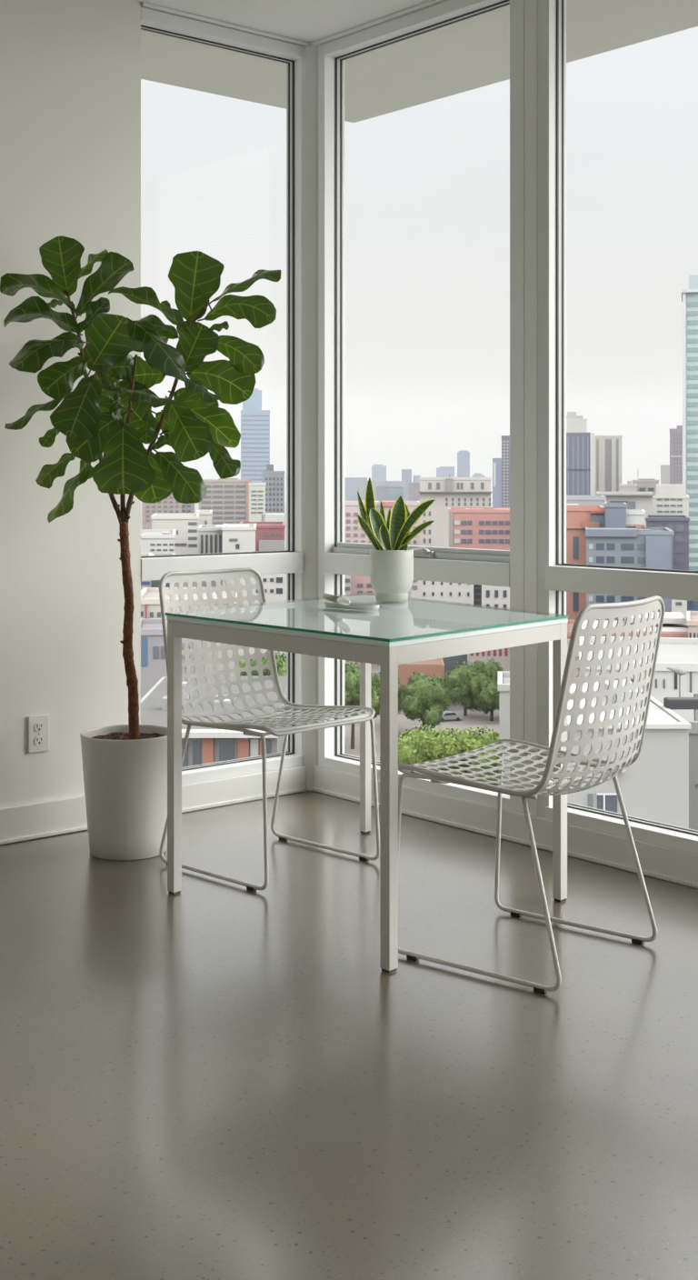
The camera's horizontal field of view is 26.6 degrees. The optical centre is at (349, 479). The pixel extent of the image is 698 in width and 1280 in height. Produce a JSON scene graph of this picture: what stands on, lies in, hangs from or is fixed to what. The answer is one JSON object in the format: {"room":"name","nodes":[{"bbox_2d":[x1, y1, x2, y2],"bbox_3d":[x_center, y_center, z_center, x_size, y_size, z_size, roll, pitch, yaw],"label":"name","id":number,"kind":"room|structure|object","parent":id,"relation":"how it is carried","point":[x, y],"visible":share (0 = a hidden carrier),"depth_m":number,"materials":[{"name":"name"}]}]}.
{"room":"dining room","nodes":[
{"label":"dining room","id":0,"kind":"room"},
{"bbox_2d":[0,0,140,808],"bbox_3d":[-2.829,-0.325,3.112,5.486,2.860,0.200,0,0,-40],"label":"wall","id":1,"kind":"structure","parent":0,"point":[70,70],"depth_m":4.61,"materials":[{"name":"paint"}]},
{"bbox_2d":[28,714,49,753],"bbox_3d":[-0.959,0.784,4.571,0.072,0.114,0.009,0,0,-40],"label":"wall outlet","id":2,"kind":"object","parent":1,"relation":"attached to","point":[38,725],"visible":1,"depth_m":4.57,"materials":[{"name":"white plastic"}]},
{"bbox_2d":[34,722,44,731],"bbox_3d":[-0.957,0.763,4.569,0.034,0.025,0.003,0,0,-40],"label":"socket","id":3,"kind":"object","parent":2,"relation":"attached to","point":[38,726],"depth_m":4.57,"materials":[{"name":"white plastic"}]},
{"bbox_2d":[34,736,44,745],"bbox_3d":[-0.957,0.805,4.569,0.034,0.025,0.003,0,0,-40],"label":"socket","id":4,"kind":"object","parent":2,"relation":"attached to","point":[38,740],"depth_m":4.57,"materials":[{"name":"white plastic"}]},
{"bbox_2d":[0,765,307,844],"bbox_3d":[-2.469,1.050,3.372,5.970,0.107,0.172,0,0,-40],"label":"baseboard","id":5,"kind":"structure","parent":1,"relation":"attached to","point":[210,794],"depth_m":4.91,"materials":[{"name":"paint"}]},
{"bbox_2d":[140,7,302,784],"bbox_3d":[-0.451,-0.264,5.072,0.674,2.556,0.097,0,0,-40],"label":"window","id":6,"kind":"structure","parent":1,"relation":"in","point":[289,562],"depth_m":5.16,"materials":[{"name":"paint"}]},
{"bbox_2d":[140,1,309,46],"bbox_3d":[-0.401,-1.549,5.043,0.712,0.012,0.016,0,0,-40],"label":"trim","id":7,"kind":"structure","parent":1,"relation":"attached to","point":[144,4],"depth_m":5.01,"materials":[{"name":"paint"}]},
{"bbox_2d":[140,0,697,122],"bbox_3d":[-0.337,-1.890,0.467,9.440,0.250,9.940,0,0,-40],"label":"soffit","id":8,"kind":"object","parent":1,"relation":"attached to","point":[474,53],"depth_m":6.18,"materials":[{"name":"paint"}]},
{"bbox_2d":[131,0,429,42],"bbox_3d":[0.170,-1.655,0.150,6.200,0.200,8.200,0,0,-40],"label":"ceiling","id":9,"kind":"structure","parent":0,"point":[309,21],"depth_m":4.92,"materials":[{"name":"white paint"}]},
{"bbox_2d":[310,0,447,45],"bbox_3d":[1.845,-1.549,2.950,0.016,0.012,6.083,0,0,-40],"label":"trim","id":10,"kind":"structure","parent":9,"relation":"attached to","point":[431,2],"depth_m":4.99,"materials":[{"name":"paint"}]},
{"bbox_2d":[0,790,697,1279],"bbox_3d":[0.178,1.205,0.256,6.350,0.200,8.350,0,0,-40],"label":"floor","id":11,"kind":"structure","parent":0,"point":[215,1078],"depth_m":2.80,"materials":[{"name":"concrete"}]},
{"bbox_2d":[80,724,167,860],"bbox_3d":[-0.657,0.927,4.400,0.281,0.356,0.281,0,0,-40],"label":"planter","id":12,"kind":"object","parent":11,"relation":"on","point":[125,766],"depth_m":4.29,"materials":[{"name":"white ceramic"}]},
{"bbox_2d":[0,235,281,860],"bbox_3d":[-0.612,0.191,4.335,0.686,1.828,0.626,0,0,20],"label":"fiddle leaf fig","id":13,"kind":"object","parent":11,"relation":"on","point":[125,766],"visible":0.99,"depth_m":4.31,"materials":[{"name":"plant"}]},
{"bbox_2d":[159,567,379,890],"bbox_3d":[-0.247,0.686,4.276,0.514,0.838,0.456,0,0,44],"label":"chair","id":14,"kind":"object","parent":11,"relation":"on","point":[350,717],"visible":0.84,"depth_m":4.37,"materials":[{"name":"white metal"}]},
{"bbox_2d":[286,42,322,790],"bbox_3d":[-0.132,-0.225,5.321,0.132,2.658,0.132,0,0,-40],"label":"post","id":15,"kind":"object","parent":11,"relation":"on","point":[306,67],"depth_m":5.26,"materials":[{"name":"metal"}]},
{"bbox_2d":[165,592,569,973],"bbox_3d":[0.065,0.730,3.981,0.876,0.750,1.064,0,0,-40],"label":"dining table","id":16,"kind":"object","parent":11,"relation":"on","point":[412,630],"visible":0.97,"depth_m":3.75,"materials":[{"name":"white"}]},
{"bbox_2d":[322,593,350,605],"bbox_3d":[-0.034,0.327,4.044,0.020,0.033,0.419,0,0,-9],"label":"marker pen","id":17,"kind":"object","parent":16,"relation":"on","point":[344,601],"visible":1,"depth_m":3.99,"materials":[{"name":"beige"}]},
{"bbox_2d":[324,600,379,610],"bbox_3d":[0.007,0.348,4.087,0.191,0.014,0.053,0,0,44],"label":"oval dish","id":18,"kind":"object","parent":16,"relation":"on","point":[353,605],"visible":0.9,"depth_m":4.06,"materials":[{"name":"white ceramic"}]},
{"bbox_2d":[357,477,434,600],"bbox_3d":[0.139,0.173,4.375,0.229,0.364,0.130,0,0,0],"label":"snake plant","id":19,"kind":"object","parent":16,"relation":"on","point":[391,561],"visible":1,"depth_m":4.34,"materials":[{"name":"green plant"}]},
{"bbox_2d":[312,765,697,888],"bbox_3d":[1.906,1.060,2.994,0.167,0.089,6.070,0,0,-40],"label":"baseboard","id":20,"kind":"structure","parent":11,"relation":"on","point":[657,861],"depth_m":4.48,"materials":[{"name":"paint"}]},
{"bbox_2d":[318,0,509,809],"bbox_3d":[0.227,-0.264,4.928,0.097,2.556,0.930,0,0,-40],"label":"window","id":21,"kind":"structure","parent":20,"relation":"on","point":[337,557],"depth_m":5.23,"materials":[{"name":"paint"}]},
{"bbox_2d":[510,0,566,817],"bbox_3d":[0.577,-0.264,4.520,0.094,2.556,0.146,0,0,-40],"label":"window mullion","id":22,"kind":"structure","parent":20,"relation":"on","point":[533,23],"depth_m":4.47,"materials":[{"name":"paint"}]},
{"bbox_2d":[545,0,697,853],"bbox_3d":[1.203,-0.264,3.784,0.097,2.556,1.785,0,0,-40],"label":"window","id":23,"kind":"structure","parent":20,"relation":"on","point":[641,582],"depth_m":4.37,"materials":[{"name":"paint"}]},
{"bbox_2d":[398,595,665,993],"bbox_3d":[0.434,0.686,3.457,0.514,0.838,0.456,0,0,39],"label":"chair","id":24,"kind":"object","parent":11,"relation":"on","point":[591,612],"visible":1,"depth_m":3.33,"materials":[{"name":"white"}]},
{"label":"outside","id":25,"kind":"structure","parent":0,"visible":0},
{"bbox_2d":[345,709,499,760],"bbox_3d":[18.670,39.075,228.020,60.456,0.001,47.563,0,0,-40],"label":"car park","id":26,"kind":"structure","parent":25,"point":[473,718],"depth_m":237.68,"materials":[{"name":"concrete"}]},
{"bbox_2d":[344,660,379,749],"bbox_3d":[0.417,32.749,215.130,7.973,12.725,7.307,0,0,-40],"label":"street tree","id":27,"kind":"object","parent":26,"relation":"on","point":[352,672],"visible":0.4,"depth_m":213.68,"materials":[{"name":"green plant"}]},
{"bbox_2d":[370,672,403,718],"bbox_3d":[5.677,34.525,231.898,6.839,9.177,8.307,0,0,-40],"label":"street tree","id":28,"kind":"object","parent":26,"relation":"on","point":[375,679],"visible":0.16,"depth_m":229.69,"materials":[{"name":"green plant"}]},
{"bbox_2d":[398,671,452,729],"bbox_3d":[11.232,34.316,225.914,8.598,9.593,8.195,0,0,-40],"label":"street tree","id":29,"kind":"object","parent":26,"relation":"on","point":[424,699],"visible":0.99,"depth_m":224.09,"materials":[{"name":"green plant"}]},
{"bbox_2d":[440,710,462,721],"bbox_3d":[16.085,38.370,240.090,4.500,1.470,1.960,0,0,-20],"label":"parked car","id":30,"kind":"object","parent":26,"relation":"on","point":[447,715],"visible":0.66,"depth_m":239.42,"materials":[{"name":"grey metal"}]},
{"bbox_2d":[443,659,485,716],"bbox_3d":[19.393,34.475,244.451,8.496,9.276,8.046,0,0,-40],"label":"street tree","id":31,"kind":"object","parent":26,"relation":"on","point":[455,681],"visible":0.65,"depth_m":242.84,"materials":[{"name":"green plant"}]},
{"bbox_2d":[466,658,506,720],"bbox_3d":[23.249,33.969,239.657,8.024,10.286,7.756,0,0,-40],"label":"street tree","id":32,"kind":"object","parent":26,"relation":"on","point":[484,685],"visible":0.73,"depth_m":238.20,"materials":[{"name":"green plant"}]},
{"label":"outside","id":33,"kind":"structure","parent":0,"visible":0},
{"bbox_2d":[344,724,499,736],"bbox_3d":[10.479,39.045,231.318,42.997,0.001,33.240,0,0,-40],"label":"road","id":34,"kind":"structure","parent":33,"point":[401,728],"depth_m":232.28,"materials":[{"name":"grey asphalt"}]},
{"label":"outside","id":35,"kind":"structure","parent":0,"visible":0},
{"bbox_2d":[140,501,497,753],"bbox_3d":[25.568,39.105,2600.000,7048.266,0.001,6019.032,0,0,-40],"label":"ground","id":36,"kind":"structure","parent":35,"point":[375,669],"depth_m":306.60,"materials":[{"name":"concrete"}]},
{"bbox_2d":[140,552,151,589],"bbox_3d":[-24.544,24.089,176.826,1.987,30.032,14.300,0,0,-8],"label":"building","id":37,"kind":"structure","parent":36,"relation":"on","point":[144,584],"depth_m":169.94,"materials":[{"name":"white concrete"}]},
{"bbox_2d":[140,529,175,553],"bbox_3d":[-30.862,23.632,236.575,6.149,30.946,24.300,0,0,-7],"label":"building","id":38,"kind":"structure","parent":36,"relation":"on","point":[154,541],"depth_m":224.75,"materials":[{"name":"grey concrete"}]},
{"bbox_2d":[141,491,181,529],"bbox_3d":[-77.467,20.239,613.983,16.259,37.732,30.350,0,0,-6],"label":"apartment block","id":39,"kind":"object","parent":36,"relation":"on","point":[168,505],"visible":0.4,"depth_m":598.83,"materials":[{"name":"grey concrete"}]},
{"bbox_2d":[150,553,175,587],"bbox_3d":[-21.853,24.078,173.788,2.971,30.054,16.300,0,0,-7],"label":"building","id":40,"kind":"structure","parent":36,"relation":"on","point":[154,583],"depth_m":165.72,"materials":[{"name":"grey concrete"}]},
{"bbox_2d":[140,618,194,699],"bbox_3d":[-17.236,26.335,139.693,5.722,25.539,10.300,0,0,-6],"label":"building","id":41,"kind":"structure","parent":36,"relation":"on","point":[153,655],"depth_m":134.60,"materials":[{"name":"grey concrete"}]},
{"bbox_2d":[150,513,199,587],"bbox_3d":[-31.639,22.718,270.536,8.332,32.774,22.300,0,0,-6],"label":"warehouse","id":42,"kind":"structure","parent":36,"relation":"on","point":[185,525],"depth_m":259.76,"materials":[{"name":"grey concrete"}]},
{"bbox_2d":[181,503,194,513],"bbox_3d":[-75.902,17.166,654.113,15.329,43.879,30.350,0,0,-6],"label":"apartment block","id":43,"kind":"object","parent":36,"relation":"on","point":[186,508],"visible":0.1,"depth_m":639.63,"materials":[{"name":"grey concrete"}]},
{"bbox_2d":[140,587,238,675],"bbox_3d":[-16.999,25.552,157.466,10.655,27.107,16.550,0,0,-4],"label":"building","id":44,"kind":"structure","parent":36,"relation":"on","point":[150,599],"depth_m":149.79,"materials":[{"name":"grey concrete"}]},
{"bbox_2d":[196,510,212,553],"bbox_3d":[-28.684,22.611,293.831,3.115,32.989,18.300,0,0,-5],"label":"block","id":45,"kind":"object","parent":36,"relation":"on","point":[205,515],"visible":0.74,"depth_m":284.88,"materials":[{"name":"grey concrete"}]},
{"bbox_2d":[198,524,222,587],"bbox_3d":[-23.024,23.413,247.802,4.297,31.384,16.300,0,0,-5],"label":"building","id":46,"kind":"structure","parent":36,"relation":"on","point":[210,539],"depth_m":239.77,"materials":[{"name":"grey concrete"}]},
{"bbox_2d":[140,675,286,767],"bbox_3d":[-9.669,26.847,105.050,10.518,24.516,27.900,0,0,0],"label":"brick building","id":47,"kind":"structure","parent":36,"relation":"on","point":[205,745],"depth_m":97.02,"materials":[{"name":"grey"}]},
{"bbox_2d":[161,696,167,709],"bbox_3d":[-12.497,15.338,101.600,0.566,0.820,1.200,0,0,0],"label":"roof vent","id":48,"kind":"object","parent":47,"relation":"attached to","point":[165,699],"depth_m":101.01,"materials":[{"name":"white metal"}]},
{"bbox_2d":[181,681,189,699],"bbox_3d":[-11.761,15.168,106.500,0.452,1.159,1.000,0,0,0],"label":"roof vent","id":49,"kind":"object","parent":47,"relation":"attached to","point":[185,694],"depth_m":106.01,"materials":[{"name":"white metal"}]},
{"bbox_2d":[199,478,251,524],"bbox_3d":[-44.524,19.233,534.193,18.727,39.744,30.650,0,0,-4],"label":"apartment block","id":50,"kind":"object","parent":36,"relation":"on","point":[228,498],"visible":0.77,"depth_m":519.38,"materials":[{"name":"grey concrete"}]},
{"bbox_2d":[214,523,256,587],"bbox_3d":[-18.320,23.204,239.786,6.567,31.802,16.300,0,0,-4],"label":"block","id":51,"kind":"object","parent":36,"relation":"on","point":[236,537],"visible":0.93,"depth_m":231.83,"materials":[{"name":"grey concrete"}]},
{"bbox_2d":[239,660,246,675],"bbox_3d":[-14.499,31.713,205.380,7.092,14.794,6.897,0,0,-40],"label":"street tree","id":52,"kind":"object","parent":36,"relation":"on","point":[242,663],"visible":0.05,"depth_m":202.60,"materials":[{"name":"green plant"}]},
{"bbox_2d":[240,388,269,482],"bbox_3d":[-96.027,-27.006,1519.158,29.844,132.221,40.350,0,0,-3],"label":"glass tower","id":53,"kind":"structure","parent":36,"relation":"on","point":[255,421],"depth_m":1499.22,"materials":[{"name":"blue glass"}]},
{"bbox_2d":[238,573,286,662],"bbox_3d":[-12.346,24.952,213.850,7.110,28.305,18.300,0,0,-2],"label":"apartment","id":54,"kind":"structure","parent":36,"relation":"on","point":[275,585],"depth_m":204.89,"materials":[{"name":"grey concrete"}]},
{"bbox_2d":[239,521,285,551],"bbox_3d":[-17.112,23.843,291.372,9.085,30.524,25.150,0,0,-2],"label":"building","id":55,"kind":"structure","parent":36,"relation":"on","point":[269,535],"depth_m":279.78,"materials":[{"name":"red"}]},
{"bbox_2d":[243,650,286,675],"bbox_3d":[-9.898,31.130,200.074,8.971,15.959,8.761,0,0,-40],"label":"street tree","id":56,"kind":"object","parent":36,"relation":"on","point":[281,660],"visible":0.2,"depth_m":197.79,"materials":[{"name":"green plant"}]},
{"bbox_2d":[248,482,284,521],"bbox_3d":[-26.899,19.999,481.976,11.424,38.212,24.350,0,0,-3],"label":"stepped building","id":57,"kind":"structure","parent":36,"relation":"on","point":[257,513],"depth_m":469.91,"materials":[{"name":"grey concrete"}]},
{"bbox_2d":[262,464,284,513],"bbox_3d":[-39.424,15.582,774.716,11.522,47.046,30.350,0,0,-2],"label":"office block","id":58,"kind":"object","parent":36,"relation":"on","point":[275,480],"visible":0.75,"depth_m":759.77,"materials":[{"name":"grey concrete"}]},
{"bbox_2d":[344,574,350,666],"bbox_3d":[-1.506,27.462,314.977,4.086,23.286,14.350,0,0,0],"label":"flats","id":59,"kind":"structure","parent":36,"relation":"on","point":[347,578],"depth_m":308.03,"materials":[{"name":"grey concrete"}]},
{"bbox_2d":[344,477,367,500],"bbox_3d":[6.859,17.965,1930.080,32.999,42.281,60.300,0,0,0],"label":"block","id":60,"kind":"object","parent":36,"relation":"on","point":[352,485],"visible":0.55,"depth_m":1899.83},
{"bbox_2d":[344,500,377,543],"bbox_3d":[1.848,22.144,362.008,9.335,33.922,24.350,0,0,0],"label":"block","id":61,"kind":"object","parent":36,"relation":"on","point":[354,533],"visible":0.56,"depth_m":349.98,"materials":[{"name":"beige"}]},
{"bbox_2d":[350,575,378,665],"bbox_3d":[3.269,27.762,318.971,6.053,22.686,14.350,0,0,0],"label":"building","id":62,"kind":"structure","parent":36,"relation":"on","point":[359,584],"depth_m":311.96,"materials":[{"name":"grey concrete"}]},
{"bbox_2d":[371,464,386,480],"bbox_3d":[40.872,9.104,2019.846,19.970,60.002,40.300,0,0,1],"label":"block","id":63,"kind":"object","parent":36,"relation":"on","point":[378,471],"visible":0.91,"depth_m":1999.77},
{"bbox_2d":[376,485,403,500],"bbox_3d":[25.168,21.345,914.819,16.898,35.520,30.350,0,0,1],"label":"teal office","id":64,"kind":"structure","parent":36,"relation":"on","point":[384,493],"depth_m":899.83,"materials":[{"name":"grey"}]},
{"bbox_2d":[360,475,420,500],"bbox_3d":[42.056,17.248,1524.772,61.920,43.715,50.300,0,0,0],"label":"block","id":65,"kind":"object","parent":36,"relation":"on","point":[363,484],"visible":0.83,"depth_m":1499.96,"materials":[{"name":"grey concrete"}]},
{"bbox_2d":[376,500,420,597],"bbox_3d":[11.864,22.149,361.728,10.687,33.913,20.650,0,0,1],"label":"house","id":66,"kind":"structure","parent":36,"relation":"on","point":[387,505],"depth_m":351.86,"materials":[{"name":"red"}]},
{"bbox_2d":[401,469,411,500],"bbox_3d":[70.964,13.048,1819.770,12.477,52.115,40.300,0,0,2],"label":"block","id":67,"kind":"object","parent":36,"relation":"on","point":[406,474],"visible":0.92,"depth_m":1799.60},
{"bbox_2d":[409,481,419,501],"bbox_3d":[46.938,20.300,969.676,15.494,37.609,40.300,0,0,2],"label":"block","id":68,"kind":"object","parent":36,"relation":"on","point":[414,486],"visible":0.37,"depth_m":949.95,"materials":[{"name":"grey concrete"}]},
{"bbox_2d":[398,658,444,709],"bbox_3d":[12.350,35.291,257.866,8.213,7.628,12.000,0,0,2],"label":"building","id":69,"kind":"structure","parent":36,"relation":"on","point":[435,666],"depth_m":251.96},
{"bbox_2d":[398,724,467,774],"bbox_3d":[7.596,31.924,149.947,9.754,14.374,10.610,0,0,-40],"label":"hedge","id":70,"kind":"object","parent":36,"relation":"on","point":[425,745],"visible":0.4,"depth_m":146.79,"materials":[{"name":"green plant"}]},
{"bbox_2d":[410,580,473,604],"bbox_3d":[19.863,27.135,317.693,13.458,23.940,16.350,0,0,2],"label":"apartment","id":71,"kind":"structure","parent":36,"relation":"on","point":[440,591],"depth_m":309.69,"materials":[{"name":"grey concrete"}]},
{"bbox_2d":[436,466,454,477],"bbox_3d":[125.258,10.794,1924.267,23.697,56.622,50.300,0,0,3],"label":"block","id":72,"kind":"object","parent":36,"relation":"on","point":[442,471],"visible":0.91,"depth_m":1899.37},
{"bbox_2d":[442,654,467,679],"bbox_3d":[15.187,34.976,274.788,14.831,8.258,14.000,0,0,2],"label":"shed","id":73,"kind":"object","parent":36,"relation":"on","point":[449,662],"visible":0.02,"depth_m":267.68,"materials":[{"name":"grey"}]},
{"bbox_2d":[418,474,492,547],"bbox_3d":[30.650,18.778,431.785,20.910,40.654,27.750,0,0,3],"label":"building","id":74,"kind":"structure","parent":36,"relation":"on","point":[446,492],"depth_m":419.69,"materials":[{"name":"grey concrete"}]},
{"bbox_2d":[457,450,469,477],"bbox_3d":[133.112,2.573,1719.412,14.967,73.063,40.300,0,0,4],"label":"tower","id":75,"kind":"structure","parent":36,"relation":"on","point":[463,456],"depth_m":1699.67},
{"bbox_2d":[450,725,499,785],"bbox_3d":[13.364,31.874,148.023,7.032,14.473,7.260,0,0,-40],"label":"hedge","id":76,"kind":"object","parent":36,"relation":"on","point":[473,741],"visible":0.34,"depth_m":146.61,"materials":[{"name":"green plant"}]},
{"bbox_2d":[473,584,481,605],"bbox_3d":[27.894,27.431,320.877,2.043,23.348,14.350,0,0,5],"label":"grey link","id":77,"kind":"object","parent":36,"relation":"on","point":[477,588],"visible":0.22,"depth_m":313.87,"materials":[{"name":"blue"}]},
{"bbox_2d":[448,507,509,549],"bbox_3d":[34.308,22.945,356.210,20.703,32.319,24.450,0,0,4],"label":"building","id":78,"kind":"structure","parent":36,"relation":"on","point":[469,527],"depth_m":344.47,"materials":[{"name":"red"}]},
{"bbox_2d":[467,647,509,671],"bbox_3d":[26.244,33.614,266.592,10.154,10.981,10.300,0,0,5],"label":"building","id":79,"kind":"structure","parent":36,"relation":"on","point":[502,656],"depth_m":261.61,"materials":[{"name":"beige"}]},
{"bbox_2d":[481,585,509,608],"bbox_3d":[34.139,27.394,316.432,11.741,23.422,16.350,0,0,5],"label":"apartment","id":80,"kind":"structure","parent":36,"relation":"on","point":[497,596],"depth_m":308.70,"materials":[{"name":"grey concrete"}]},
{"bbox_2d":[492,458,501,507],"bbox_3d":[122.152,10.651,1219.523,7.710,56.909,40.350,0,0,6],"label":"tower","id":81,"kind":"structure","parent":36,"relation":"on","point":[496,462],"depth_m":1199.67,"materials":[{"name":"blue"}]},
{"bbox_2d":[497,670,509,789],"bbox_3d":[14.105,27.838,123.828,3.303,22.534,8.300,0,0,6],"label":"wall block","id":82,"kind":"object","parent":36,"relation":"on","point":[504,677],"visible":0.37,"depth_m":119.95,"materials":[{"name":"white concrete"}]},
{"bbox_2d":[501,435,509,507],"bbox_3d":[81.132,9.022,714.141,15.006,60.166,30.350,0,0,6],"label":"tower","id":83,"kind":"structure","parent":36,"relation":"on","point":[505,439],"depth_m":699.76,"materials":[{"name":"grey"}]},
{"bbox_2d":[567,639,579,677],"bbox_3d":[26.300,27.629,144.020,14.536,22.952,10.300,0,0,8],"label":"block","id":84,"kind":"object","parent":36,"relation":"on","point":[575,672],"visible":0.02,"depth_m":139.62,"materials":[{"name":"brown"}]},
{"bbox_2d":[566,411,587,432],"bbox_3d":[152.358,-3.650,1013.434,20.781,85.509,30.300,0,0,8],"label":"tower","id":85,"kind":"structure","parent":36,"relation":"on","point":[575,424],"depth_m":998.46,"materials":[{"name":"beige concrete"}]},
{"bbox_2d":[566,432,595,495],"bbox_3d":[99.711,9.298,652.555,16.671,59.613,28.650,0,0,8],"label":"tower","id":86,"kind":"structure","parent":36,"relation":"on","point":[580,446],"depth_m":638.54,"materials":[{"name":"grey"}]},
{"bbox_2d":[566,505,605,619],"bbox_3d":[37.487,21.738,243.806,8.961,34.734,21.350,0,0,8],"label":"building","id":87,"kind":"structure","parent":36,"relation":"on","point":[578,517],"depth_m":234.39,"materials":[{"name":"orange"}]},
{"bbox_2d":[566,495,605,506],"bbox_3d":[52.639,21.364,337.258,10.950,35.483,28.150,0,0,8],"label":"block","id":88,"kind":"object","parent":36,"relation":"on","point":[571,500],"visible":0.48,"depth_m":329.01,"materials":[{"name":"grey concrete"}]},
{"bbox_2d":[595,435,622,493],"bbox_3d":[123.048,9.166,702.748,12.982,59.877,28.350,0,0,9],"label":"tower","id":89,"kind":"structure","parent":36,"relation":"on","point":[608,448],"depth_m":688.75,"materials":[{"name":"beige concrete"}]},
{"bbox_2d":[604,502,627,528],"bbox_3d":[42.255,21.385,234.630,3.429,35.441,14.300,0,0,10],"label":"block","id":90,"kind":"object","parent":36,"relation":"on","point":[615,513],"visible":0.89,"depth_m":227.74,"materials":[{"name":"concrete"}]},
{"bbox_2d":[595,491,653,527],"bbox_3d":[76.338,21.222,411.127,15.489,35.766,28.000,0,0,10],"label":"building","id":91,"kind":"structure","parent":36,"relation":"on","point":[635,500],"depth_m":398.23,"materials":[{"name":"grey concrete"}]},
{"bbox_2d":[567,611,688,639],"bbox_3d":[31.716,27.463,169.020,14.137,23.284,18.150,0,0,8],"label":"sheds","id":92,"kind":"object","parent":36,"relation":"on","point":[675,623],"visible":0.13,"depth_m":169.24,"materials":[{"name":"grey concrete"}]},
{"bbox_2d":[620,480,637,491],"bbox_3d":[115.376,19.737,611.196,7.048,38.736,24.300,0,0,10],"label":"block","id":93,"kind":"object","parent":36,"relation":"on","point":[629,487],"visible":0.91,"depth_m":599.42,"materials":[{"name":"beige concrete"}]},
{"bbox_2d":[567,679,691,828],"bbox_3d":[11.470,24.354,68.750,5.640,29.502,14.500,0,0,0],"label":"concrete building","id":94,"kind":"structure","parent":36,"relation":"on","point":[655,787],"depth_m":62.00,"materials":[{"name":"grey concrete"}]},
{"bbox_2d":[666,667,686,697],"bbox_3d":[15.391,9.514,69.500,0.938,1.463,0.323,0,0,0],"label":"parasol","id":95,"kind":"object","parent":94,"relation":"on","point":[679,671],"visible":0.92,"depth_m":69.42,"materials":[{"name":"grey"}]},
{"bbox_2d":[663,697,697,709],"bbox_3d":[15.368,10.020,66.400,2.320,0.450,0.800,0,0,0],"label":"planter","id":96,"kind":"object","parent":94,"relation":"on","point":[672,703],"visible":1,"depth_m":66.00,"materials":[{"name":"grey concrete"}]},
{"bbox_2d":[665,697,697,699],"bbox_3d":[15.368,9.840,66.400,2.200,0.090,0.680,0,0,0],"label":"bedding","id":97,"kind":"object","parent":96,"relation":"on","point":[666,698],"depth_m":66.26,"materials":[{"name":"grey soil"}]},
{"bbox_2d":[585,527,673,620],"bbox_3d":[41.927,23.120,222.492,12.613,31.969,19.150,0,0,9],"label":"flats","id":98,"kind":"structure","parent":36,"relation":"on","point":[648,547],"depth_m":213.99,"materials":[{"name":"grey"}]},
{"bbox_2d":[626,509,645,529],"bbox_3d":[45.026,21.957,233.948,3.449,34.296,13.650,0,0,11],"label":"building","id":99,"kind":"structure","parent":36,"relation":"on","point":[635,518],"depth_m":228.63,"materials":[{"name":"white concrete"}]},
{"bbox_2d":[580,636,697,719],"bbox_3d":[21.895,25.675,107.129,10.255,26.861,16.300,0,0,9],"label":"white hall","id":100,"kind":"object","parent":36,"relation":"on","point":[673,652],"visible":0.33,"depth_m":99.42,"materials":[{"name":"grey concrete"}]},
{"bbox_2d":[632,479,659,494],"bbox_3d":[127.049,17.266,633.684,11.164,43.678,30.350,0,0,11],"label":"building","id":101,"kind":"structure","parent":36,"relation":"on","point":[643,485],"depth_m":618.90,"materials":[{"name":"grey concrete"}]},
{"bbox_2d":[660,465,669,484],"bbox_3d":[205.963,14.753,961.065,6.864,48.703,24.300,0,0,12],"label":"block","id":102,"kind":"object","parent":36,"relation":"on","point":[665,469],"visible":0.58,"depth_m":949.25,"materials":[{"name":"beige concrete"}]},
{"bbox_2d":[645,514,689,569],"bbox_3d":[55.673,22.740,259.109,7.353,32.730,20.300,0,0,11],"label":"purple office","id":103,"kind":"structure","parent":36,"relation":"on","point":[679,525],"depth_m":248.96,"materials":[{"name":"grey"}]},
{"bbox_2d":[652,484,689,516],"bbox_3d":[95.345,20.213,441.590,11.626,37.784,26.350,0,0,11],"label":"building","id":104,"kind":"structure","parent":36,"relation":"on","point":[669,499],"depth_m":429.12,"materials":[{"name":"grey concrete"}]},
{"bbox_2d":[670,425,682,484],"bbox_3d":[203.697,2.958,913.494,11.055,72.295,30.350,0,0,12],"label":"tower","id":105,"kind":"structure","parent":36,"relation":"on","point":[675,434],"depth_m":899.17,"materials":[{"name":"grey"}]},
{"bbox_2d":[671,599,687,617],"bbox_3d":[43.244,25.822,193.704,2.213,26.566,8.300,0,0,12],"label":"stair tower","id":106,"kind":"structure","parent":36,"relation":"on","point":[677,605],"depth_m":189.72,"materials":[{"name":"grey concrete"}]},
{"bbox_2d":[681,274,697,570],"bbox_3d":[129.629,-16.563,529.663,20.450,111.336,28.150,0,0,13],"label":"tower","id":107,"kind":"structure","parent":36,"relation":"on","point":[689,296],"depth_m":519.13,"materials":[{"name":"teal"}]},
{"bbox_2d":[686,692,697,830],"bbox_3d":[19.043,25.434,76.558,3.115,27.343,10.300,0,0,13],"label":"grey annexe","id":108,"kind":"structure","parent":36,"relation":"on","point":[692,715],"depth_m":71.96,"materials":[{"name":"grey concrete"}]},
{"bbox_2d":[686,610,697,638],"bbox_3d":[40.136,27.150,165.364,4.638,23.910,12.300,0,0,13],"label":"block","id":109,"kind":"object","parent":36,"relation":"on","point":[692,616],"visible":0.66,"depth_m":159.92,"materials":[{"name":"grey"}]},
{"bbox_2d":[687,600,697,626],"bbox_3d":[47.993,25.891,198.219,5.747,26.428,14.300,0,0,13],"label":"blue office","id":110,"kind":"structure","parent":36,"relation":"on","point":[692,605],"depth_m":191.77,"materials":[{"name":"blue glass"}]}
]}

